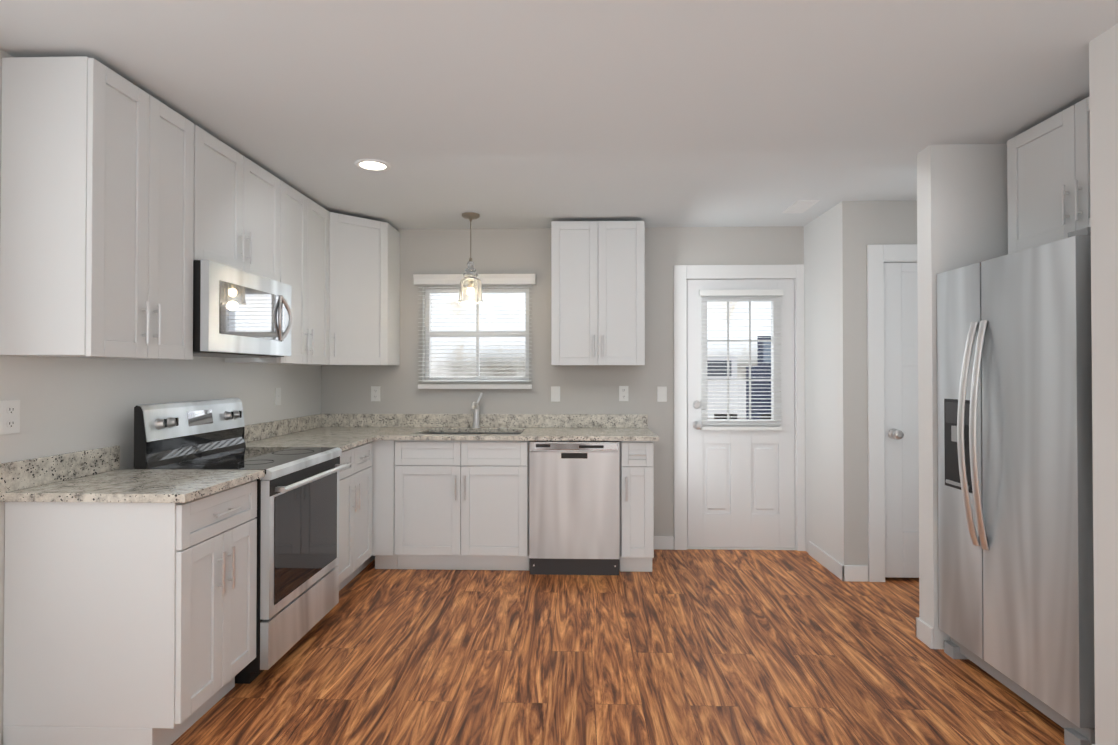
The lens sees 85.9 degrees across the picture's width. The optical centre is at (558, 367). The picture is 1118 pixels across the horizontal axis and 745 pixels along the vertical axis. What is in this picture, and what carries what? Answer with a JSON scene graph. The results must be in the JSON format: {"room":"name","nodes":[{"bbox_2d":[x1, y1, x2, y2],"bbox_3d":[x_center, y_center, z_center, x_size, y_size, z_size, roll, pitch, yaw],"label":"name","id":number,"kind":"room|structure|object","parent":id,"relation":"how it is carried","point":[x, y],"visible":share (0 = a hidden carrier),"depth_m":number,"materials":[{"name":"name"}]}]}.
{"room":"kitchen","nodes":[
{"label":"kitchen","id":0,"kind":"room"},
{"bbox_2d":[0,50,320,744],"bbox_3d":[-2.002,0.117,1.047,0.120,2.430,7.450,0,-1,2],"label":"wall","id":1,"kind":"structure","parent":0,"point":[69,404],"depth_m":2.53,"materials":[{"name":"white paint"}]},
{"bbox_2d":[0,400,19,434],"bbox_3d":[-1.902,0.170,2.082,0.009,0.115,0.070,0,-1,2],"label":"electrical outlet","id":2,"kind":"object","parent":1,"relation":"attached to","point":[9,416],"visible":1,"depth_m":2.08,"materials":[{"name":"white plastic"}]},
{"bbox_2d":[0,56,193,359],"bbox_3d":[-1.727,-0.549,2.320,0.346,1.024,0.549,0,-1,2],"label":"upper cabinet","id":3,"kind":"object","parent":1,"relation":"attached to","point":[97,205],"visible":1,"depth_m":2.05,"materials":[{"name":"white paint"}]},
{"bbox_2d":[193,125,279,281],"bbox_3d":[-1.706,-0.760,2.973,0.346,0.589,0.750,0,-1,2],"label":"upper cabinet","id":4,"kind":"object","parent":1,"relation":"attached to","point":[236,210],"visible":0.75,"depth_m":2.90,"materials":[{"name":"white paint"}]},
{"bbox_2d":[193,260,292,357],"bbox_3d":[-1.667,-0.260,2.967,0.424,0.403,0.748,0,-1,2],"label":"microwave","id":5,"kind":"object","parent":4,"relation":"attached to","point":[237,313],"visible":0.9,"depth_m":2.82,"materials":[{"name":"silver metal"}]},
{"bbox_2d":[224,181,329,364],"bbox_3d":[-1.684,-0.535,3.678,0.346,1.024,0.660,0,-1,2],"label":"upper cabinet","id":6,"kind":"object","parent":1,"relation":"attached to","point":[304,242],"visible":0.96,"depth_m":3.63,"materials":[{"name":"white paint"}]},
{"bbox_2d":[275,388,280,405],"bbox_3d":[-1.841,0.188,3.943,0.015,0.115,0.070,0,-1,2],"label":"electrical outlet","id":7,"kind":"object","parent":1,"relation":"attached to","point":[277,396],"visible":1,"depth_m":3.93,"materials":[{"name":"white plastic"}]},
{"bbox_2d":[0,0,1117,228],"bbox_3d":[0.782,-1.149,0.982,5.750,0.100,7.530,0,-1,2],"label":"ceiling","id":8,"kind":"structure","parent":0,"point":[504,114],"depth_m":2.35,"materials":[{"name":"white paint"}]},
{"bbox_2d":[354,159,390,171],"bbox_3d":[-0.989,-1.074,3.188,0.184,0.006,0.184,0,-1,2],"label":"recessed light","id":9,"kind":"object","parent":8,"relation":"in","point":[375,165],"visible":1,"depth_m":3.18,"materials":[{"name":"white paint"}]},
{"bbox_2d":[458,212,482,303],"bbox_3d":[-0.614,-0.759,4.179,0.176,0.616,0.176,0,-1,2],"label":"pendant light","id":10,"kind":"object","parent":8,"relation":"hanging from","point":[470,275],"visible":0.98,"depth_m":4.14,"materials":[{"name":"clear glass"}]},
{"bbox_2d":[782,200,819,212],"bbox_3d":[1.597,-1.064,3.977,0.140,0.010,0.300,0,-1,2],"label":"ceiling vent","id":11,"kind":"object","parent":8,"relation":"in","point":[799,206],"visible":1,"depth_m":3.94,"materials":[{"name":"white metal"}]},
{"bbox_2d":[321,226,803,535],"bbox_3d":[0.897,0.152,4.607,5.450,2.430,0.150,0,-1,2],"label":"wall","id":12,"kind":"structure","parent":0,"point":[584,389],"depth_m":4.57,"materials":[{"name":"grey paint"}]},
{"bbox_2d":[291,212,399,364],"bbox_3d":[-1.529,-0.529,4.306,0.615,1.024,0.616,0,-1,2],"label":"upper cabinet","id":13,"kind":"object","parent":12,"relation":"attached to","point":[364,291],"visible":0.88,"depth_m":4.17,"materials":[{"name":"white paint"}]},
{"bbox_2d":[371,386,379,400],"bbox_3d":[-1.404,0.199,4.598,0.070,0.115,0.009,0,-1,2],"label":"electrical outlet","id":14,"kind":"object","parent":12,"relation":"attached to","point":[375,393],"visible":1,"depth_m":4.60,"materials":[{"name":"white plastic"}]},
{"bbox_2d":[423,288,528,381],"bbox_3d":[-0.634,-0.253,4.648,0.815,0.728,0.123,0,-1,2],"label":"window","id":15,"kind":"structure","parent":12,"relation":"in","point":[478,333],"depth_m":4.67,"materials":[{"name":"white paint"}]},
{"bbox_2d":[413,274,535,388],"bbox_3d":[-0.639,-0.274,4.548,0.923,0.864,0.067,0,-1,2],"label":"window blinds","id":16,"kind":"object","parent":15,"relation":"attached to","point":[485,279],"visible":0.96,"depth_m":4.54,"materials":[{"name":"white plastic"}]},
{"bbox_2d":[551,386,559,401],"bbox_3d":[-0.026,0.198,4.551,0.070,0.115,0.015,0,-1,2],"label":"light switch","id":17,"kind":"object","parent":12,"relation":"attached to","point":[555,393],"visible":1,"depth_m":4.55,"materials":[{"name":"white plastic"}]},
{"bbox_2d":[551,221,644,364],"bbox_3d":[0.280,-0.528,4.384,0.662,1.024,0.346,0,-1,2],"label":"upper cabinet","id":18,"kind":"object","parent":12,"relation":"attached to","point":[597,292],"visible":1,"depth_m":4.24,"materials":[{"name":"white paint"}]},
{"bbox_2d":[619,386,627,400],"bbox_3d":[0.490,0.194,4.538,0.070,0.115,0.009,0,-1,2],"label":"electrical outlet","id":19,"kind":"object","parent":12,"relation":"attached to","point":[623,393],"visible":1,"depth_m":4.54,"materials":[{"name":"white plastic"}]},
{"bbox_2d":[657,386,666,401],"bbox_3d":[0.778,0.198,4.526,0.070,0.115,0.015,0,-1,2],"label":"light switch","id":20,"kind":"object","parent":12,"relation":"attached to","point":[661,393],"visible":1,"depth_m":4.53,"materials":[{"name":"white plastic"}]},
{"bbox_2d":[674,264,805,550],"bbox_3d":[1.354,0.296,4.582,0.973,2.140,0.166,0,-1,2],"label":"door frame","id":21,"kind":"structure","parent":12,"relation":"attached to","point":[683,274],"depth_m":4.51,"materials":[{"name":"white paint"}]},
{"bbox_2d":[687,279,796,547],"bbox_3d":[1.377,0.341,4.507,0.814,2.017,0.124,0,-1,2],"label":"exterior door","id":22,"kind":"structure","parent":12,"relation":"in","point":[740,482],"depth_m":4.52,"materials":[{"name":"white paint"}]},
{"bbox_2d":[171,549,1065,744],"bbox_3d":[0.782,1.381,0.957,5.750,0.100,7.530,0,-1,2],"label":"floor","id":23,"kind":"structure","parent":0,"point":[728,647],"depth_m":2.69,"materials":[{"name":"brown wood"}]},
{"bbox_2d":[3,480,256,744],"bbox_3d":[-1.577,0.902,2.300,0.646,0.884,0.496,0,-1,2],"label":"base cabinet","id":24,"kind":"object","parent":23,"relation":"on","point":[129,623],"visible":0.98,"depth_m":2.06,"materials":[{"name":"white paint"}]},
{"bbox_2d":[0,442,271,502],"bbox_3d":[-1.577,0.394,2.295,0.647,0.130,0.517,0,-1,2],"label":"countertop","id":25,"kind":"structure","parent":24,"relation":"on","point":[96,475],"depth_m":2.20,"materials":[{"name":"beige stone"}]},
{"bbox_2d":[134,398,347,683],"bbox_3d":[-1.486,0.755,2.930,0.652,1.190,0.760,0,-1,2],"label":"range","id":26,"kind":"object","parent":23,"relation":"on","point":[297,517],"visible":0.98,"depth_m":2.79,"materials":[{"name":"silver metal"}]},
{"bbox_2d":[337,442,371,590],"bbox_3d":[-1.534,0.915,3.642,0.646,0.884,0.654,0,-1,2],"label":"base cabinet","id":27,"kind":"object","parent":23,"relation":"on","point":[355,519],"visible":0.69,"depth_m":3.65,"materials":[{"name":"white paint"}]},
{"bbox_2d":[244,418,379,450],"bbox_3d":[-1.528,0.407,3.637,0.660,0.130,0.637,0,-1,2],"label":"countertop","id":28,"kind":"structure","parent":27,"relation":"on","point":[342,433],"depth_m":3.95,"materials":[{"name":"beige stone"}]},
{"bbox_2d":[358,555,374,573],"bbox_3d":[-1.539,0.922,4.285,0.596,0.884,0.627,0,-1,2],"label":"toe kick","id":29,"kind":"object","parent":23,"relation":"on","point":[368,561],"visible":0.06,"depth_m":4.12,"materials":[{"name":"white paint"}]},
{"bbox_2d":[372,440,397,568],"bbox_3d":[-1.162,0.922,4.287,0.153,0.884,0.602,0,-1,2],"label":"cabinet filler","id":30,"kind":"object","parent":23,"relation":"on","point":[383,471],"visible":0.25,"depth_m":3.99,"materials":[{"name":"white paint"}]},
{"bbox_2d":[394,432,529,570],"bbox_3d":[-0.638,0.921,4.248,0.893,0.884,0.646,0,-1,2],"label":"base cabinet","id":31,"kind":"object","parent":23,"relation":"on","point":[461,504],"visible":0.88,"depth_m":3.96,"materials":[{"name":"white paint"}]},
{"bbox_2d":[297,414,658,440],"bbox_3d":[-0.590,0.515,4.250,2.497,0.334,0.649,0,-1,2],"label":"countertop","id":32,"kind":"structure","parent":31,"relation":"on","point":[515,427],"depth_m":4.52,"materials":[{"name":"beige stone"}]},
{"bbox_2d":[471,393,482,427],"bbox_3d":[-0.615,0.317,4.440,0.078,0.265,0.206,0,-1,2],"label":"faucet","id":33,"kind":"object","parent":32,"relation":"on","point":[475,407],"visible":1,"depth_m":4.49,"materials":[{"name":"silver metal"}]},
{"bbox_2d":[529,441,619,574],"bbox_3d":[0.110,0.922,4.224,0.588,0.882,0.642,0,-1,2],"label":"dishwasher","id":34,"kind":"object","parent":23,"relation":"on","point":[574,507],"visible":0.94,"depth_m":3.91,"materials":[{"name":"silver metal"}]},
{"bbox_2d":[619,441,653,571],"bbox_3d":[0.521,0.921,4.212,0.218,0.884,0.646,0,-1,2],"label":"base cabinet","id":35,"kind":"object","parent":23,"relation":"on","point":[636,506],"visible":0.9,"depth_m":3.92,"materials":[{"name":"white paint"}]},
{"bbox_2d":[937,227,1094,744],"bbox_3d":[2.167,0.431,2.461,0.876,1.830,0.805,0,-1,2],"label":"refrigerator","id":36,"kind":"object","parent":23,"relation":"on","point":[1015,484],"visible":0.9,"depth_m":2.33,"materials":[{"name":"silver metal"}]},
{"bbox_2d":[804,202,843,564],"bbox_3d":[1.889,0.147,4.171,0.120,2.430,0.660,0,-1,2],"label":"wall","id":37,"kind":"structure","parent":0,"point":[824,464],"depth_m":4.13,"materials":[{"name":"white paint"}]},
{"bbox_2d":[808,541,850,581],"bbox_3d":[1.831,1.312,4.105,0.033,0.100,0.573,0,-1,2],"label":"baseboard","id":38,"kind":"structure","parent":37,"relation":"attached to","point":[842,571],"depth_m":4.02,"materials":[{"name":"white paint"}]},
{"bbox_2d":[842,200,916,565],"bbox_3d":[2.717,0.147,4.114,1.780,2.430,0.600,0,-1,2],"label":"wall","id":39,"kind":"structure","parent":0,"point":[865,224],"depth_m":3.84,"materials":[{"name":"grey paint"}]},
{"bbox_2d":[867,244,916,581],"bbox_3d":[2.478,0.286,3.872,1.013,2.146,0.136,0,-1,2],"label":"door frame","id":40,"kind":"structure","parent":39,"relation":"attached to","point":[878,256],"depth_m":3.82,"materials":[{"name":"white paint"}]},
{"bbox_2d":[884,263,918,577],"bbox_3d":[2.476,0.331,3.809,0.795,2.011,0.113,0,-1,2],"label":"closet door","id":41,"kind":"structure","parent":39,"relation":"in","point":[901,419],"depth_m":3.84,"materials":[{"name":"white paint"}]},
{"bbox_2d":[917,144,1007,648],"bbox_3d":[2.685,0.135,2.925,1.770,2.430,0.120,0,-1,2],"label":"wall","id":42,"kind":"structure","parent":0,"point":[962,206],"depth_m":2.90,"materials":[{"name":"white paint"}]},
{"bbox_2d":[916,617,932,640],"bbox_3d":[2.630,1.301,2.982,1.683,0.100,0.012,0,-1,2],"label":"baseboard","id":43,"kind":"structure","parent":42,"relation":"attached to","point":[924,632],"depth_m":2.94,"materials":[{"name":"white paint"}]},
{"bbox_2d":[1089,23,1117,744],"bbox_3d":[2.181,0.103,-0.355,0.970,2.430,4.670,0,-1,2],"label":"wall","id":44,"kind":"structure","parent":0,"point":[1103,70],"depth_m":1.94,"materials":[{"name":"white paint"}]},
{"bbox_2d":[1007,96,1090,253],"bbox_3d":[2.333,-0.793,2.393,0.596,0.534,0.765,0,-1,2],"label":"upper cabinet","id":45,"kind":"object","parent":44,"relation":"attached to","point":[1048,174],"visible":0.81,"depth_m":2.54,"materials":[{"name":"white paint"}]},
{"label":"outside","id":46,"kind":"structure","parent":0,"visible":0},
{"bbox_2d":[431,293,770,418],"bbox_3d":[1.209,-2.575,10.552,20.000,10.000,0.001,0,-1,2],"label":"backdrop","id":47,"kind":"structure","parent":46,"point":[498,304],"depth_m":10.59,"materials":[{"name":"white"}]}
]}

